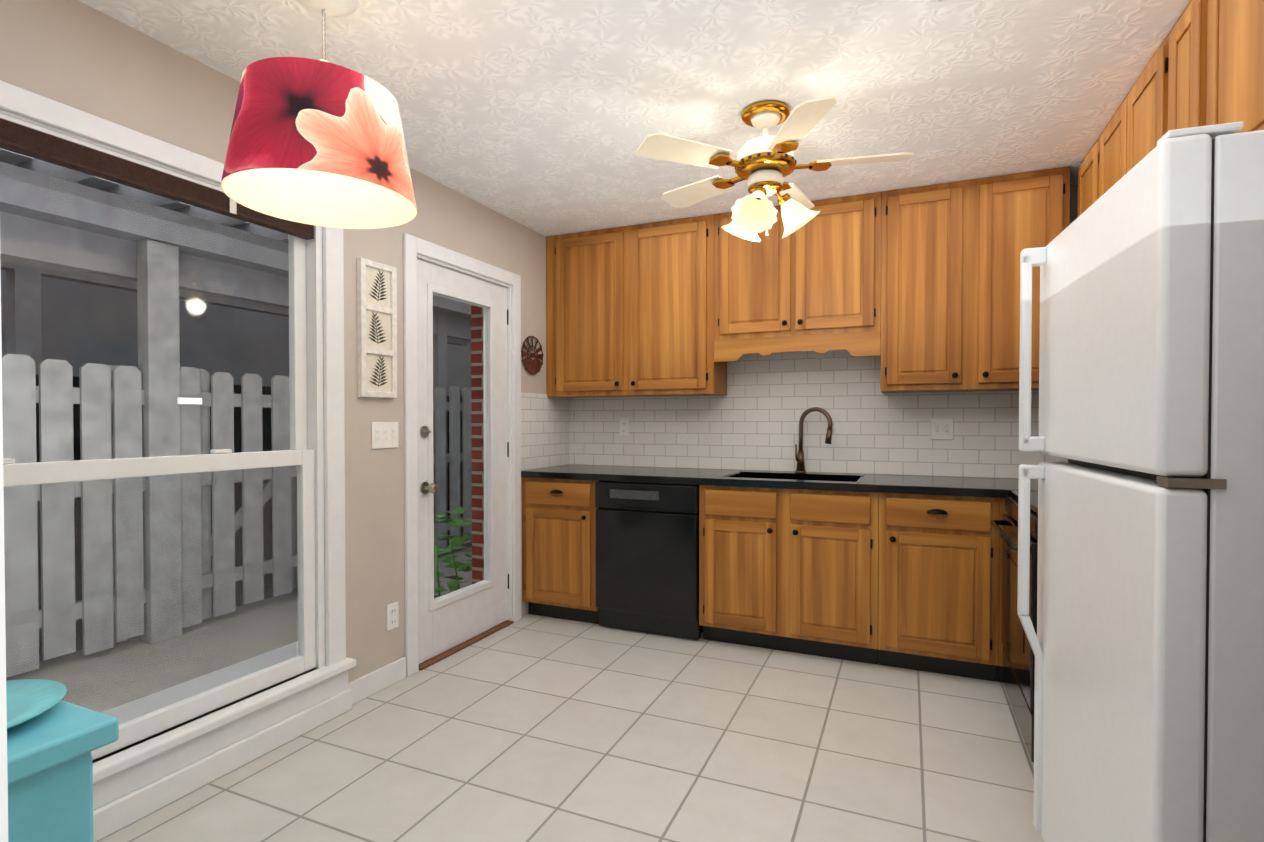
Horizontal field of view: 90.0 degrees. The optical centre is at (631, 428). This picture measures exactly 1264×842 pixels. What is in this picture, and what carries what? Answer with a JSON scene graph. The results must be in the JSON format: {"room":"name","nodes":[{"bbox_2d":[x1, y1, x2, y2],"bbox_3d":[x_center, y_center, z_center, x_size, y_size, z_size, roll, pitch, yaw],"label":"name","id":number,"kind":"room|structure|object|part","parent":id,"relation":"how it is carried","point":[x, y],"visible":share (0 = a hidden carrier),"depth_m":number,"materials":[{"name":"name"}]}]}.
{"room":"kitchen","nodes":[
{"label":"kitchen","id":0,"kind":"room"},
{"bbox_2d":[0,0,568,762],"bbox_3d":[-1.338,-0.029,2.807,0.300,2.440,4.070,0,1,24],"label":"wall","id":1,"kind":"structure","parent":0,"point":[78,54],"depth_m":2.75,"materials":[{"name":"paint"}]},
{"bbox_2d":[0,80,355,841],"bbox_3d":[-1.658,0.096,2.065,0.410,2.210,1.730,0,1,24],"label":"window","id":2,"kind":"structure","parent":1,"relation":"in","point":[140,780],"depth_m":2.24,"materials":[{"name":"white paint"}]},
{"bbox_2d":[0,113,313,239],"bbox_3d":[-1.568,-0.363,1.959,0.052,0.952,1.336,0,1,24],"label":"window blind","id":3,"kind":"object","parent":2,"relation":"attached to","point":[22,137],"visible":0.96,"depth_m":1.94,"materials":[{"name":"brown wood"}]},
{"bbox_3d":[-1.602,0.074,1.980,0.089,1.825,1.338,0,1,24],"label":"window sash","id":4,"kind":"part","parent":2,"relation":"part of","materials":[{"name":"white wood"}]},
{"bbox_2d":[348,657,405,704],"bbox_3d":[-1.522,1.152,2.011,0.014,0.100,2.195,0,1,24],"label":"baseboard","id":5,"kind":"structure","parent":1,"relation":"attached to","point":[374,682],"depth_m":2.85,"materials":[{"name":"white paint"}]},
{"bbox_2d":[357,257,396,397],"bbox_3d":[-1.142,-0.442,2.841,0.025,0.605,0.210,0,1,24],"label":"picture","id":6,"kind":"object","parent":1,"relation":"attached to","point":[376,329],"visible":1,"depth_m":2.83,"materials":[{"name":"paper"}]},
{"bbox_2d":[371,422,397,448],"bbox_3d":[-1.129,0.030,2.897,0.010,0.120,0.160,0,1,24],"label":"switch plate","id":7,"kind":"object","parent":1,"relation":"attached to","point":[384,434],"visible":1,"depth_m":2.89,"materials":[{"name":"white plastic"}]},
{"bbox_2d":[387,602,398,630],"bbox_3d":[-1.114,0.874,2.945,0.008,0.120,0.070,0,1,24],"label":"electrical outlet","id":8,"kind":"object","parent":1,"relation":"attached to","point":[392,615],"visible":1,"depth_m":2.94,"materials":[{"name":"white plastic"}]},
{"bbox_2d":[403,233,520,676],"bbox_3d":[-0.947,0.124,3.479,0.160,2.115,0.970,0,1,24],"label":"door frame","id":9,"kind":"structure","parent":1,"relation":"attached to","point":[414,247],"depth_m":3.20,"materials":[{"name":"white paint"}]},
{"bbox_2d":[417,259,508,663],"bbox_3d":[-0.895,0.162,3.463,0.125,2.008,0.802,0,1,24],"label":"entry door","id":10,"kind":"structure","parent":1,"relation":"in","point":[448,621],"depth_m":3.48,"materials":[{"name":"white paint"}]},
{"bbox_2d":[521,336,543,373],"bbox_3d":[-0.631,-0.466,4.014,0.020,0.243,0.243,0,1,24],"label":"decor","id":11,"kind":"object","parent":1,"relation":"attached to","point":[534,366],"visible":1,"depth_m":4.01,"materials":[{"name":"wood"}]},
{"bbox_2d":[521,392,568,470],"bbox_3d":[-0.570,0.014,4.183,0.006,0.484,0.621,0,1,24],"label":"tile backsplash","id":12,"kind":"structure","parent":1,"relation":"attached to","point":[544,430],"depth_m":4.15,"materials":[{"name":"white tile"}]},
{"bbox_2d":[97,614,1043,841],"bbox_3d":[-0.032,1.262,1.282,3.570,0.100,5.850,0,1,24],"label":"floor","id":13,"kind":"structure","parent":0,"point":[531,728],"depth_m":2.30,"materials":[{"name":"tile"}]},
{"bbox_2d":[7,700,118,841],"bbox_3d":[-1.237,0.817,0.929,0.920,0.800,0.419,0,1,24],"label":"sideboard","id":14,"kind":"object","parent":13,"relation":"on","point":[50,775],"visible":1,"depth_m":0.86,"materials":[{"name":"paint"}]},
{"bbox_2d":[6,679,66,728],"bbox_3d":[-0.941,0.406,0.876,0.236,0.021,0.236,0,1,24],"label":"plate","id":15,"kind":"object","parent":14,"relation":"on","point":[27,699],"visible":0.88,"depth_m":0.94,"materials":[{"name":"ceramic"}]},
{"bbox_2d":[522,477,598,623],"bbox_3d":[-0.332,0.737,4.092,0.518,0.874,0.609,0,1,24],"label":"base cabinet","id":16,"kind":"object","parent":13,"relation":"on","point":[559,515],"depth_m":3.82,"materials":[{"name":"brown wood"}]},
{"bbox_2d":[595,481,702,639],"bbox_3d":[0.190,0.738,3.851,0.624,0.867,0.628,0,1,24],"label":"dishwasher","id":17,"kind":"object","parent":13,"relation":"on","point":[647,557],"visible":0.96,"depth_m":3.56,"materials":[{"name":"black metal"}]},
{"bbox_2d":[870,492,1005,681],"bbox_3d":[1.552,0.748,3.268,0.535,0.874,0.609,0,1,24],"label":"base cabinet","id":18,"kind":"object","parent":13,"relation":"on","point":[910,581],"depth_m":2.99,"materials":[{"name":"brown wood"}]},
{"bbox_2d":[1002,512,1007,682],"bbox_3d":[2.128,0.751,3.026,0.711,0.874,0.590,0,1,24],"label":"base cabinet","id":19,"kind":"object","parent":13,"relation":"on","point":[1006,512],"depth_m":2.90,"materials":[{"name":"brown wood"}]},
{"bbox_2d":[521,465,1037,497],"bbox_3d":[0.939,0.374,3.523,3.288,0.215,0.627,0,1,24],"label":"countertop","id":20,"kind":"structure","parent":19,"relation":"on","point":[953,486],"depth_m":3.32,"materials":[{"name":"black stone"}]},
{"bbox_2d":[795,407,832,472],"bbox_3d":[1.068,0.069,3.710,0.220,0.389,0.103,0,1,24],"label":"faucet","id":21,"kind":"object","parent":20,"relation":"on","point":[799,457],"visible":1,"depth_m":3.73,"materials":[{"name":"brown metal"}]},
{"bbox_2d":[990,490,1037,762],"bbox_3d":[1.799,0.632,2.382,0.724,1.070,0.764,0,1,24],"label":"stove","id":22,"kind":"object","parent":13,"relation":"on","point":[1018,678],"visible":0.12,"depth_m":2.45,"materials":[{"name":"black metal"}]},
{"bbox_2d":[1017,121,1263,841],"bbox_3d":[1.288,0.353,1.309,0.715,1.707,0.742,0,1,19],"label":"fridge","id":23,"kind":"object","parent":13,"relation":"on","point":[1147,644],"visible":1,"depth_m":1.08,"materials":[{"name":"white metal"}]},
{"bbox_2d":[79,0,1190,236],"bbox_3d":[-0.115,-1.278,1.283,3.750,0.100,5.850,0,1,24],"label":"ceiling","id":24,"kind":"structure","parent":0,"point":[545,116],"depth_m":2.23,"materials":[{"name":"white paint"}]},
{"bbox_2d":[221,0,416,228],"bbox_3d":[-0.878,-0.940,1.802,0.500,0.589,0.500,0,1,24],"label":"pendant lamp","id":25,"kind":"object","parent":24,"relation":"hanging from","point":[320,142],"visible":1,"depth_m":1.65,"materials":[{"name":"red fabric"}]},
{"bbox_2d":[637,96,913,241],"bbox_3d":[0.547,-0.999,2.504,1.039,0.491,1.023,0,1,24],"label":"ceiling fan","id":26,"kind":"object","parent":24,"relation":"hanging from","point":[764,164],"visible":1,"depth_m":2.42,"materials":[{"name":"white wood"}]},
{"bbox_2d":[929,0,965,8],"bbox_3d":[0.986,-1.228,1.692,0.340,0.010,0.200,0,1,24],"label":"ceiling vent","id":27,"kind":"object","parent":24,"relation":"in","point":[935,3],"visible":1,"depth_m":1.82,"materials":[{"name":"white paint"}]},
{"bbox_2d":[569,185,1077,479],"bbox_3d":[1.028,-0.044,3.911,3.750,2.440,0.150,0,1,24],"label":"wall","id":28,"kind":"structure","parent":0,"point":[1073,202],"depth_m":3.27,"materials":[{"name":"paint"}]},
{"bbox_2d":[546,214,729,397],"bbox_3d":[0.013,-0.737,4.079,1.146,1.053,0.319,0,1,24],"label":"upper cabinet","id":29,"kind":"object","parent":28,"relation":"attached to","point":[630,309],"depth_m":3.91,"materials":[{"name":"brown wood"}]},
{"bbox_2d":[714,192,881,349],"bbox_3d":[0.958,-0.889,3.663,0.912,0.738,0.319,0,1,24],"label":"upper cabinet","id":30,"kind":"object","parent":28,"relation":"attached to","point":[822,281],"depth_m":3.49,"materials":[{"name":"brown wood"}]},
{"bbox_2d":[569,345,1067,478],"bbox_3d":[1.065,-0.141,3.808,3.300,0.804,0.006,0,1,24],"label":"tile backsplash","id":31,"kind":"structure","parent":28,"relation":"attached to","point":[750,420],"depth_m":3.80,"materials":[{"name":"white tile"}]},
{"bbox_2d":[620,418,628,435],"bbox_3d":[-0.053,-0.009,4.290,0.070,0.120,0.008,0,1,24],"label":"electrical outlet","id":32,"kind":"object","parent":31,"relation":"attached to","point":[624,426],"visible":1,"depth_m":4.29,"materials":[{"name":"white plastic"}]},
{"bbox_2d":[931,418,953,439],"bbox_3d":[1.722,0.002,3.510,0.115,0.120,0.015,0,1,24],"label":"switch plate","id":33,"kind":"object","parent":31,"relation":"attached to","point":[942,428],"visible":1,"depth_m":3.51,"materials":[{"name":"white plastic"}]},
{"bbox_2d":[878,166,1069,392],"bbox_3d":[1.761,-0.727,3.314,0.836,1.053,0.319,0,1,24],"label":"upper cabinet","id":34,"kind":"object","parent":28,"relation":"attached to","point":[920,285],"depth_m":3.19,"materials":[{"name":"brown wood"}]},
{"bbox_3d":[-0.481,0.006,0.276,3.300,2.440,0.120,0,1,24],"label":"wall","id":35,"kind":"structure","parent":0,"visible":0},
{"bbox_2d":[0,262,7,841],"bbox_3d":[0.117,0.164,0.017,1.055,2.130,0.156,0,1,24],"label":"door frame","id":36,"kind":"structure","parent":35,"relation":"attached to","point":[3,782],"depth_m":0.26,"materials":[{"name":"white paint"}]},
{"bbox_3d":[1.504,0.003,0.510,0.150,2.440,5.700,0,1,24],"label":"wall","id":37,"kind":"structure","parent":0,"visible":0},
{"bbox_2d":[1078,145,1093,216],"bbox_3d":[2.193,-0.719,2.748,0.369,1.053,0.370,0,1,24],"label":"upper cabinet","id":38,"kind":"object","parent":37,"relation":"attached to","point":[1085,171],"depth_m":2.82,"materials":[{"name":"brown wood"}]},
{"bbox_2d":[1094,44,1161,201],"bbox_3d":[1.967,-0.910,2.227,0.369,0.658,0.758,0,1,24],"label":"upper cabinet","id":39,"kind":"object","parent":37,"relation":"attached to","point":[1134,130],"depth_m":2.24,"materials":[{"name":"brown wood"}]},
{"bbox_2d":[1162,0,1197,135],"bbox_3d":[1.760,-0.706,1.758,0.369,1.053,0.268,0,1,24],"label":"upper cabinet","id":40,"kind":"object","parent":37,"relation":"attached to","point":[1180,46],"depth_m":1.83,"materials":[{"name":"brown wood"}]},
{"bbox_2d":[1198,0,1263,132],"bbox_3d":[1.520,-0.906,1.205,0.369,0.638,0.928,0,1,24],"label":"upper cabinet","id":41,"kind":"object","parent":37,"relation":"attached to","point":[1205,66],"depth_m":1.55,"materials":[{"name":"brown wood"}]},
{"label":"outside","id":42,"kind":"structure","parent":0,"visible":0},
{"bbox_2d":[6,536,471,712],"bbox_3d":[-5.307,1.365,4.983,8.700,0.153,15.000,0,1,24],"label":"ground","id":43,"kind":"structure","parent":42,"point":[462,557],"depth_m":3.68,"materials":[{"name":"concrete"}]},
{"bbox_2d":[0,148,470,547],"bbox_3d":[-2.633,-0.109,3.902,3.350,2.830,9.000,0,1,24],"label":"porch roof","id":44,"kind":"object","parent":43,"relation":"on","point":[31,340],"depth_m":4.07,"materials":[{"name":"grey wood"}]},
{"bbox_2d":[1,270,470,646],"bbox_3d":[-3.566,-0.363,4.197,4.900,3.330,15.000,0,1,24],"label":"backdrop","id":45,"kind":"object","parent":43,"relation":"on","point":[212,328],"depth_m":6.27,"materials":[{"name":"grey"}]},
{"bbox_2d":[2,239,471,676],"bbox_3d":[-2.802,0.080,4.153,0.130,2.445,8.522,0,1,24],"label":"fence","id":46,"kind":"object","parent":43,"relation":"on","point":[187,428],"depth_m":3.83,"materials":[{"name":"grey paint"}]},
{"bbox_2d":[434,507,471,598],"bbox_3d":[-1.386,0.919,4.265,0.827,0.766,0.849,0,1,24],"label":"plants","id":47,"kind":"object","parent":43,"relation":"on","point":[449,548],"depth_m":4.32,"materials":[{"name":"green plant"}]}
]}

